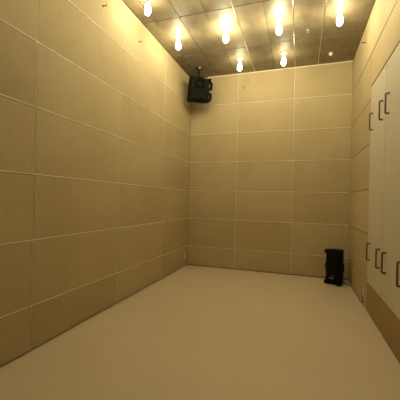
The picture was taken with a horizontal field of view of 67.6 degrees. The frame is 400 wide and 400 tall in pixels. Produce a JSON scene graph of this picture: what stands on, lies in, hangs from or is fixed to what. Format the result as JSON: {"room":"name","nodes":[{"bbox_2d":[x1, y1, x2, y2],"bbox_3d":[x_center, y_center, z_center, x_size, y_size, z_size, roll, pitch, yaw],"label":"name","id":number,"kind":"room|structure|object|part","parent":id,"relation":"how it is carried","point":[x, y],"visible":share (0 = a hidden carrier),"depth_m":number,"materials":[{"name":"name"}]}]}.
{"room":"studio","nodes":[
{"label":"studio","id":0,"kind":"room"},
{"bbox_2d":[0,0,190,366],"bbox_3d":[-1.346,-0.526,1.999,0.102,3.300,7.000,1,0,19],"label":"wall","id":1,"kind":"structure","parent":0,"point":[95,119],"depth_m":2.69,"materials":[{"name":"beige tile"}]},
{"bbox_2d":[0,264,399,399],"bbox_3d":[-0.116,1.212,1.572,2.780,0.120,7.200,1,0,19],"label":"floor","id":2,"kind":"structure","parent":0,"point":[195,332],"depth_m":2.34,"materials":[{"name":"plastic"}]},
{"bbox_2d":[324,248,343,285],"bbox_3d":[1.933,0.953,4.268,0.221,0.496,0.270,1,0,-43],"label":"floor speaker","id":3,"kind":"object","parent":2,"relation":"on","point":[334,264],"visible":1,"depth_m":4.19,"materials":[{"name":"black plastic"}]},
{"bbox_2d":[326,252,338,280],"bbox_3d":[1.866,0.937,4.205,0.028,0.384,0.176,1,0,-43],"label":"grille","id":4,"kind":"object","parent":3,"relation":"attached to","point":[332,258],"depth_m":4.19,"materials":[{"name":"black"}]},
{"bbox_2d":[122,0,375,77],"bbox_3d":[-0.037,-2.205,1.574,2.780,0.123,7.200,1,0,19],"label":"ceiling","id":5,"kind":"structure","parent":0,"point":[253,37],"depth_m":3.76,"materials":[{"name":"silver metal"}]},
{"bbox_2d":[145,0,151,15],"bbox_3d":[-0.557,-2.067,3.192,0.100,0.181,0.100,1,0,19],"label":"ceiling lamp","id":6,"kind":"object","parent":5,"relation":"hanging from","point":[147,7],"visible":1,"depth_m":3.17,"materials":[{"name":"beige glass"}]},
{"bbox_2d":[175,34,181,49],"bbox_3d":[-0.284,-2.061,3.913,0.100,0.181,0.100,1,0,19],"label":"ceiling lamp","id":7,"kind":"object","parent":5,"relation":"hanging from","point":[178,36],"visible":1,"depth_m":3.89,"materials":[{"name":"white glass"}]},
{"bbox_3d":[-0.285,-2.036,3.913,0.067,0.131,0.067,1,0,19],"label":"bulb","id":8,"kind":"part","parent":7,"relation":"part of","materials":[{"name":"beige glass"}]},
{"bbox_2d":[187,67,212,102],"bbox_3d":[-0.024,-1.867,4.878,0.440,0.555,0.442,1,0,19],"label":"speaker","id":9,"kind":"object","parent":5,"relation":"hanging from","point":[198,87],"visible":1,"depth_m":4.79},
{"bbox_2d":[191,87,207,100],"bbox_3d":[-0.007,-1.705,4.807,0.280,0.182,0.059,1,0,-19],"label":"grille","id":10,"kind":"object","parent":9,"relation":"attached to","point":[197,93],"depth_m":4.79,"materials":[{"name":"black metal"}]},
{"bbox_2d":[222,26,229,42],"bbox_3d":[0.322,-2.047,3.709,0.100,0.181,0.100,1,0,19],"label":"ceiling lamp","id":11,"kind":"object","parent":5,"relation":"hanging from","point":[225,28],"visible":1,"depth_m":3.69,"materials":[{"name":"beige glass"}]},
{"bbox_3d":[0.322,-2.022,3.709,0.067,0.131,0.067,1,0,19],"label":"bulb","id":12,"kind":"part","parent":11,"relation":"part of","materials":[{"name":"beige glass"}]},
{"bbox_2d":[237,57,242,70],"bbox_3d":[0.600,-2.040,4.507,0.100,0.181,0.100,1,0,19],"label":"ceiling lamp","id":13,"kind":"object","parent":5,"relation":"hanging from","point":[239,59],"visible":1,"depth_m":4.49,"materials":[{"name":"beige glass"}]},
{"bbox_3d":[0.600,-2.015,4.507,0.067,0.131,0.067,1,0,19],"label":"bulb","id":14,"kind":"part","parent":13,"relation":"part of","materials":[{"name":"beige glass"}]},
{"bbox_2d":[275,17,283,34],"bbox_3d":[0.929,-2.033,3.506,0.100,0.181,0.100,1,0,19],"label":"ceiling lamp","id":15,"kind":"object","parent":5,"relation":"hanging from","point":[279,20],"visible":1,"depth_m":3.48,"materials":[{"name":"beige glass"}]},
{"bbox_3d":[0.928,-2.008,3.506,0.067,0.131,0.067,1,0,19],"label":"bulb","id":16,"kind":"part","parent":15,"relation":"part of","materials":[{"name":"beige glass"}]},
{"bbox_2d":[280,51,286,65],"bbox_3d":[1.207,-2.026,4.304,0.100,0.181,0.100,1,0,19],"label":"ceiling lamp","id":17,"kind":"object","parent":5,"relation":"hanging from","point":[283,62],"visible":1,"depth_m":4.28,"materials":[{"name":"beige glass"}]},
{"bbox_3d":[1.206,-2.001,4.304,0.067,0.131,0.067,1,0,19],"label":"bulb","id":18,"kind":"part","parent":17,"relation":"part of","materials":[{"name":"beige glass"}]},
{"bbox_2d":[335,6,344,25],"bbox_3d":[1.545,-2.019,3.299,0.100,0.181,0.100,1,0,19],"label":"ceiling lamp","id":19,"kind":"object","parent":5,"relation":"hanging from","point":[339,10],"visible":1,"depth_m":3.28,"materials":[{"name":"beige glass"}]},
{"bbox_3d":[1.544,-1.994,3.299,0.067,0.131,0.067,1,0,19],"label":"bulb","id":20,"kind":"part","parent":19,"relation":"part of","materials":[{"name":"beige glass"}]},
{"bbox_2d":[187,61,352,279],"bbox_3d":[1.050,-0.469,4.933,2.580,3.300,0.112,1,0,19],"label":"wall","id":21,"kind":"structure","parent":0,"point":[269,175],"depth_m":4.84,"materials":[{"name":"beige tile"}]},
{"bbox_2d":[348,0,399,307],"bbox_3d":[1.193,-0.468,1.147,0.102,3.300,7.000,1,0,19],"label":"wall","id":22,"kind":"structure","parent":0,"point":[381,35],"depth_m":3.53,"materials":[{"name":"beige"}]},
{"bbox_2d":[366,64,386,298],"bbox_3d":[1.733,-0.169,2.946,0.065,2.099,0.608,1,0,19],"label":"door","id":23,"kind":"structure","parent":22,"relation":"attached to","point":[377,128],"depth_m":2.90,"materials":[{"name":"white wood"}]},
{"bbox_3d":[1.767,0.544,3.143,0.035,0.194,0.022,1,0,19],"label":"handle","id":24,"kind":"part","parent":23,"relation":"part of","materials":[{"name":"brown metal"}]},
{"bbox_3d":[1.799,-0.825,3.144,0.035,0.194,0.022,1,0,19],"label":"handle","id":25,"kind":"part","parent":23,"relation":"part of","materials":[{"name":"brown metal"}]},
{"bbox_3d":[1.638,0.541,2.758,0.035,0.194,0.022,1,0,19],"label":"handle","id":26,"kind":"part","parent":23,"relation":"part of","materials":[{"name":"brown metal"}]},
{"bbox_3d":[1.669,-0.828,2.759,0.035,0.194,0.022,1,0,19],"label":"handle","id":27,"kind":"part","parent":23,"relation":"part of","materials":[{"name":"brown metal"}]},
{"bbox_2d":[366,282,399,363],"bbox_3d":[1.658,1.040,2.635,0.101,0.308,1.228,1,0,19],"label":"baseboard","id":28,"kind":"structure","parent":22,"relation":"attached to","point":[386,321],"depth_m":2.53,"materials":[{"name":"brown wood"}]},
{"bbox_2d":[381,43,399,319],"bbox_3d":[1.537,-0.174,2.362,0.065,2.099,0.608,1,0,19],"label":"door","id":29,"kind":"structure","parent":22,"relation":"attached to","point":[390,256],"depth_m":2.41,"materials":[{"name":"white wood"}]},
{"bbox_3d":[1.571,0.540,2.559,0.035,0.194,0.022,1,0,19],"label":"handle","id":30,"kind":"part","parent":29,"relation":"part of","materials":[{"name":"brown metal"}]},
{"bbox_3d":[1.603,-0.830,2.560,0.035,0.194,0.022,1,0,19],"label":"handle","id":31,"kind":"part","parent":29,"relation":"part of","materials":[{"name":"brown metal"}]},
{"bbox_3d":[1.435,0.536,2.153,0.035,0.194,0.022,1,0,19],"label":"handle","id":32,"kind":"part","parent":29,"relation":"part of","materials":[{"name":"brown metal"}]}
]}

